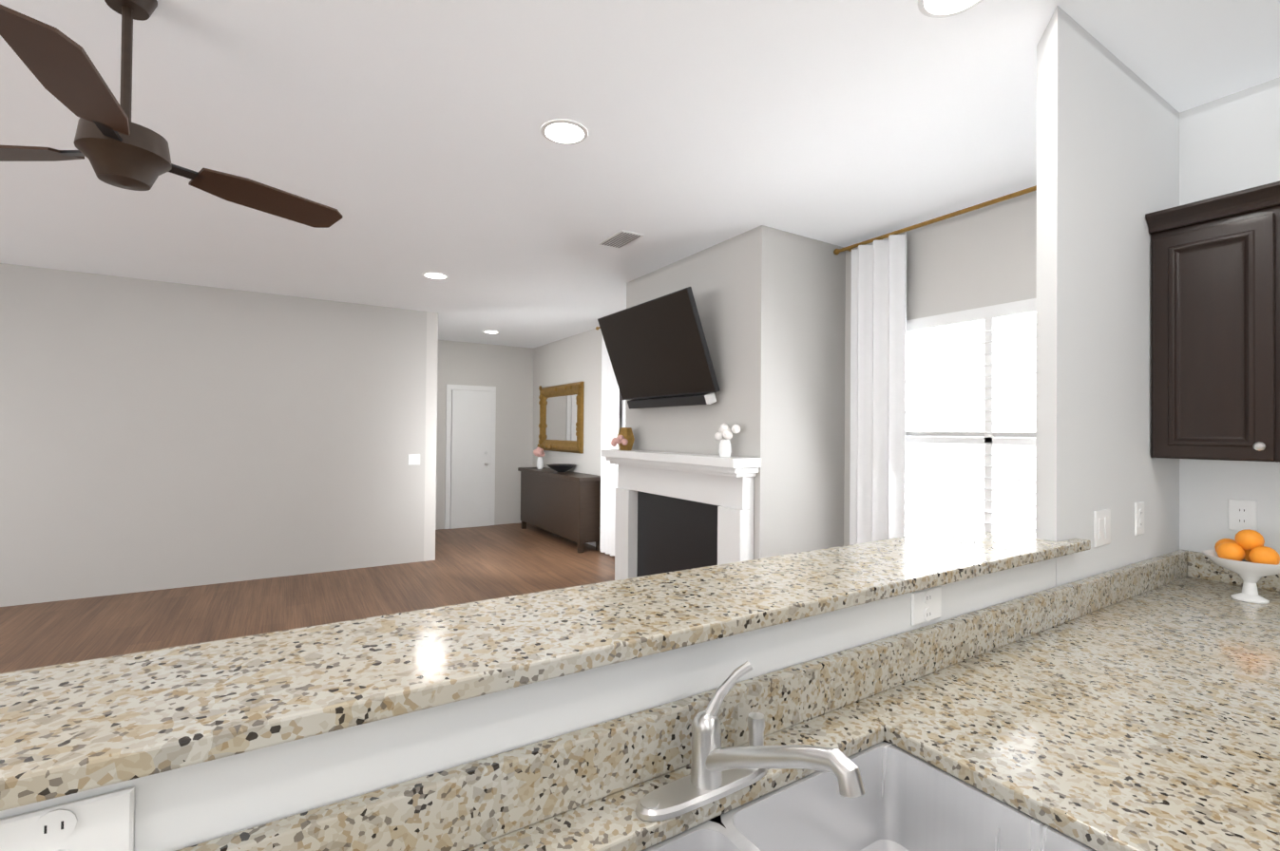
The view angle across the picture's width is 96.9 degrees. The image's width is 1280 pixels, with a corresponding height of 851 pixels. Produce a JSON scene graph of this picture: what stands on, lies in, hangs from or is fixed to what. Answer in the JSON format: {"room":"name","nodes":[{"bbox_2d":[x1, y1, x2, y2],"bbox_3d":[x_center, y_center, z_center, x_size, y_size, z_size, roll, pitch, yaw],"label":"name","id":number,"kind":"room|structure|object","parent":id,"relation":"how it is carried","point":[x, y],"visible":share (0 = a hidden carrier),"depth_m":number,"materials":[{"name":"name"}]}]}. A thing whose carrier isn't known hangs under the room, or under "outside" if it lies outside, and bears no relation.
{"room":"kitchen","nodes":[
{"label":"kitchen","id":0,"kind":"room"},
{"bbox_2d":[0,263,426,607],"bbox_3d":[-5.501,0.072,4.468,7.240,2.790,0.120,1,-1,-32],"label":"wall","id":1,"kind":"structure","parent":0,"point":[158,435],"depth_m":5.26,"materials":[{"name":"paint"}]},
{"bbox_2d":[408,454,420,464],"bbox_3d":[-2.494,0.375,6.264,0.121,0.118,0.009,1,-1,-32],"label":"light switch","id":2,"kind":"object","parent":1,"relation":"attached to","point":[413,459],"visible":1,"depth_m":6.26,"materials":[{"name":"white plastic"}]},
{"bbox_2d":[0,522,614,673],"bbox_3d":[-1.639,1.501,1.320,10.500,0.060,16.500,1,-1,-32],"label":"floor","id":3,"kind":"structure","parent":0,"point":[472,564],"depth_m":4.87,"materials":[{"name":"wood"}]},
{"bbox_2d":[517,467,600,553],"bbox_3d":[-1.125,1.084,7.717,0.370,0.910,2.090,1,-1,-32],"label":"sideboard","id":4,"kind":"object","parent":3,"relation":"on","point":[565,505],"visible":0.83,"depth_m":7.20,"materials":[{"name":"brown wood"}]},
{"bbox_2d":[533,447,544,469],"bbox_3d":[-1.476,0.473,8.279,0.151,0.315,0.245,1,-1,-32],"label":"vase","id":5,"kind":"object","parent":4,"relation":"on","point":[539,452],"visible":1,"depth_m":8.23,"materials":[{"name":"white ceramic"}]},
{"bbox_2d":[546,463,575,472],"bbox_3d":[-1.060,0.577,7.635,0.400,0.100,0.400,1,-1,-32],"label":"decorative bowl","id":6,"kind":"object","parent":4,"relation":"on","point":[561,468],"visible":0.98,"depth_m":7.54,"materials":[{"name":"ceramic"}]},
{"bbox_2d":[601,449,761,580],"bbox_3d":[0.210,0.862,4.237,0.230,1.310,1.710,1,-1,-32],"label":"fireplace mantel","id":7,"kind":"object","parent":3,"relation":"on","point":[675,511],"visible":0.6,"depth_m":4.18,"materials":[{"name":"white wood"}]},
{"bbox_2d":[611,427,634,450],"bbox_3d":[-0.127,0.113,4.758,0.164,0.190,0.230,1,-1,-32],"label":"decor","id":8,"kind":"object","parent":7,"relation":"on","point":[624,440],"visible":1,"depth_m":4.72,"materials":[{"name":"gold plant"}]},
{"bbox_2d":[714,423,740,457],"bbox_3d":[0.564,0.095,3.700,0.120,0.218,0.178,1,-1,-32],"label":"vase","id":9,"kind":"object","parent":7,"relation":"on","point":[725,446],"visible":1,"depth_m":3.66,"materials":[{"name":"white ceramic"}]},
{"bbox_2d":[708,740,890,828],"bbox_3d":[0.195,1.040,0.661,0.956,0.884,0.658,1,-1,-32],"label":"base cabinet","id":10,"kind":"object","parent":3,"relation":"on","point":[717,819],"depth_m":0.84,"materials":[{"name":"brown"}]},
{"bbox_2d":[175,550,1279,850],"bbox_3d":[0.761,0.642,0.997,3.768,0.334,0.690,1,-1,-32],"label":"countertop","id":11,"kind":"structure","parent":10,"relation":"on","point":[1132,708],"depth_m":0.77,"materials":[{"name":"beige stone"}]},
{"bbox_2d":[636,661,864,821],"bbox_3d":[0.171,0.470,0.777,0.250,0.192,0.312,1,-1,-32],"label":"kitchen faucet","id":12,"kind":"object","parent":11,"relation":"on","point":[717,772],"visible":1,"depth_m":0.84,"materials":[{"name":"silver metal"}]},
{"bbox_2d":[1201,529,1279,604],"bbox_3d":[2.083,0.475,1.935,0.236,0.240,0.236,1,-1,-32],"label":"fruit bowl","id":13,"kind":"object","parent":11,"relation":"on","point":[1249,558],"visible":1,"depth_m":1.92,"materials":[{"name":"white ceramic"}]},
{"bbox_2d":[423,311,438,561],"bbox_3d":[-2.876,0.123,7.212,0.120,2.790,2.000,1,-1,-32],"label":"wall jog","id":14,"kind":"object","parent":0,"point":[430,436],"visible":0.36,"depth_m":6.36,"materials":[{"name":"paint"}]},
{"bbox_2d":[435,340,534,530],"bbox_3d":[-2.571,0.140,8.652,1.920,2.790,0.120,1,-1,-32],"label":"wall","id":15,"kind":"structure","parent":0,"point":[506,372],"depth_m":8.83,"materials":[{"name":"paint"}]},
{"bbox_2d":[444,384,496,529],"bbox_3d":[-2.536,0.464,8.540,0.740,2.140,0.101,1,-1,-32],"label":"door","id":16,"kind":"structure","parent":15,"relation":"in","point":[469,493],"depth_m":8.54,"materials":[{"name":"white wood"}]},
{"bbox_2d":[0,5,1179,850],"bbox_3d":[0.501,0.096,1.316,3.890,2.790,0.120,1,-1,-32],"label":"wall","id":17,"kind":"structure","parent":0,"point":[1107,150],"depth_m":1.76,"materials":[{"name":"paint"}]},
{"bbox_2d":[0,786,134,850],"bbox_3d":[-0.581,0.417,0.563,0.118,0.075,0.008,1,-1,-32],"label":"outlet","id":18,"kind":"object","parent":17,"relation":"attached to","point":[105,822],"visible":1,"depth_m":0.57,"materials":[{"name":"white plastic"}]},
{"bbox_2d":[0,528,1090,811],"bbox_3d":[0.044,0.349,1.098,2.970,0.030,0.325,1,-1,-32],"label":"bar","id":19,"kind":"object","parent":17,"relation":"on","point":[74,728],"visible":1,"depth_m":0.80,"materials":[{"name":"beige stone"}]},
{"bbox_2d":[911,586,941,626],"bbox_3d":[0.686,0.430,1.353,0.118,0.075,0.008,1,-1,-32],"label":"outlet","id":20,"kind":"object","parent":17,"relation":"attached to","point":[926,605],"visible":1,"depth_m":1.35,"materials":[{"name":"white plastic"}]},
{"bbox_2d":[1093,509,1110,547],"bbox_3d":[1.541,0.341,1.886,0.121,0.118,0.009,1,-1,-32],"label":"light switch","id":21,"kind":"object","parent":17,"relation":"attached to","point":[1101,527],"visible":0.98,"depth_m":1.87,"materials":[{"name":"white plastic"}]},
{"bbox_2d":[1134,501,1144,535],"bbox_3d":[1.815,0.338,2.058,0.075,0.118,0.008,1,-1,-32],"label":"outlet","id":22,"kind":"object","parent":17,"relation":"attached to","point":[1139,518],"visible":1,"depth_m":2.05,"materials":[{"name":"white plastic"}]},
{"bbox_2d":[0,0,1279,348],"bbox_3d":[-1.613,-1.348,1.348,10.500,0.060,16.500,1,-1,-32],"label":"ceiling","id":23,"kind":"structure","parent":0,"point":[409,141],"depth_m":2.48,"materials":[{"name":"paint"}]},
{"bbox_2d":[0,0,342,228],"bbox_3d":[-1.476,-1.019,1.618,1.174,0.589,1.053,1,-1,-32],"label":"ceiling fan","id":24,"kind":"object","parent":23,"relation":"hanging from","point":[114,145],"visible":1,"depth_m":1.66,"materials":[{"name":"brown wood"}]},
{"bbox_2d":[422,271,448,279],"bbox_3d":[-1.748,-1.281,4.847,0.206,0.006,0.206,1,-1,-32],"label":"recessed light","id":25,"kind":"object","parent":23,"relation":"in","point":[435,276],"visible":0.96,"depth_m":4.84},
{"bbox_2d":[483,330,498,333],"bbox_3d":[-1.995,-1.256,7.606,0.206,0.006,0.206,1,-1,-32],"label":"recessed light","id":26,"kind":"object","parent":23,"relation":"in","point":[491,332],"visible":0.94,"depth_m":7.59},
{"bbox_2d":[540,119,588,144],"bbox_3d":[-0.333,-1.292,2.500,0.206,0.006,0.206,1,-1,-32],"label":"recessed light","id":27,"kind":"object","parent":23,"relation":"in","point":[563,131],"visible":1,"depth_m":2.49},
{"bbox_2d":[598,229,643,248],"bbox_3d":[-0.132,-1.274,3.885,0.170,0.011,0.320,1,-1,-32],"label":"ceiling vent","id":28,"kind":"object","parent":23,"relation":"in","point":[620,238],"visible":0.98,"depth_m":3.86,"materials":[{"name":"grey plastic"}]},
{"bbox_2d":[917,0,983,18],"bbox_3d":[0.940,-1.288,1.686,0.206,0.006,0.206,1,-1,-32],"label":"recessed light","id":29,"kind":"object","parent":23,"relation":"in","point":[945,9],"visible":1,"depth_m":1.74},
{"bbox_2d":[625,225,845,559],"bbox_3d":[0.659,0.128,4.520,0.810,2.790,1.690,1,-1,-32],"label":"wall bump-out","id":30,"kind":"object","parent":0,"point":[771,304],"visible":0.57,"depth_m":3.82,"materials":[{"name":"paint"}]},
{"bbox_2d":[597,286,719,408],"bbox_3d":[0.120,-0.523,4.299,0.351,0.760,1.250,1,-1,-32],"label":"tv","id":31,"kind":"object","parent":30,"relation":"attached to","point":[659,353],"visible":1,"depth_m":4.15,"materials":[{"name":"black plastic"}]},
{"bbox_2d":[532,191,1036,546],"bbox_3d":[0.332,0.139,5.924,0.120,2.790,7.880,1,-1,-32],"label":"wall","id":32,"kind":"structure","parent":0,"point":[983,257],"depth_m":3.47,"materials":[{"name":"paint"}]},
{"bbox_2d":[537,382,584,453],"bbox_3d":[-1.165,-0.118,8.142,0.077,0.994,1.470,1,-1,-32],"label":"mirror","id":33,"kind":"object","parent":32,"relation":"attached to","point":[561,425],"visible":1,"depth_m":8.08,"materials":[{"name":"gold wood"}]},
{"bbox_2d":[621,400,625,427],"bbox_3d":[0.126,0.099,6.091,0.050,1.510,1.260,1,-1,-32],"label":"window shutters","id":34,"kind":"object","parent":32,"relation":"attached to","point":[623,413],"visible":0.04,"depth_m":6.59,"materials":[{"name":"white"}]},
{"bbox_2d":[833,185,1036,254],"bbox_3d":[1.837,-1.213,3.293,0.139,0.044,1.652,1,-1,-32],"label":"curtain rod","id":35,"kind":"object","parent":32,"relation":"attached to","point":[960,212],"visible":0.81,"depth_m":3.30,"materials":[{"name":"gold metal"}]},
{"bbox_2d":[849,231,906,545],"bbox_3d":[1.530,0.153,3.667,0.076,2.700,0.400,1,-1,-32],"label":"curtain","id":36,"kind":"object","parent":35,"relation":"hanging from","point":[878,375],"visible":0.73,"depth_m":3.65,"materials":[{"name":"white fabric"}]},
{"bbox_2d":[905,298,1036,538],"bbox_3d":[1.951,0.087,3.163,0.050,1.510,1.240,1,-1,-32],"label":"window","id":37,"kind":"structure","parent":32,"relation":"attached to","point":[970,420],"depth_m":3.24,"materials":[{"name":"white glass"}]},
{"bbox_3d":[-0.001,-1.201,6.242,0.139,0.044,1.862,1,-1,-32],"label":"curtain rod","id":38,"kind":"object","parent":32,"relation":"attached to","visible":0},
{"bbox_2d":[599,336,619,555],"bbox_3d":[-0.366,0.166,6.708,0.076,2.700,0.390,1,-1,-32],"label":"curtain","id":39,"kind":"object","parent":38,"relation":"hanging from","point":[610,400],"visible":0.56,"depth_m":6.68,"materials":[{"name":"white fabric"}]},
{"bbox_2d":[1179,76,1279,555],"bbox_3d":[3.170,0.115,0.824,0.120,2.790,3.780,1,-1,-32],"label":"wall","id":40,"kind":"structure","parent":0,"point":[1229,143],"depth_m":2.19,"materials":[{"name":"paint"}]},
{"bbox_2d":[1145,180,1279,462],"bbox_3d":[2.220,-0.331,1.926,0.335,0.905,0.663,1,-1,-32],"label":"upper cabinet","id":41,"kind":"object","parent":40,"relation":"attached to","point":[1215,328],"visible":1,"depth_m":1.95,"materials":[{"name":"brown wood"}]},
{"bbox_2d":[1228,498,1257,532],"bbox_3d":[2.271,0.340,2.137,0.008,0.118,0.075,1,-1,-32],"label":"electrical outlet","id":42,"kind":"object","parent":40,"relation":"attached to","point":[1242,514],"visible":0.96,"depth_m":2.13,"materials":[{"name":"white plastic"}]}
]}

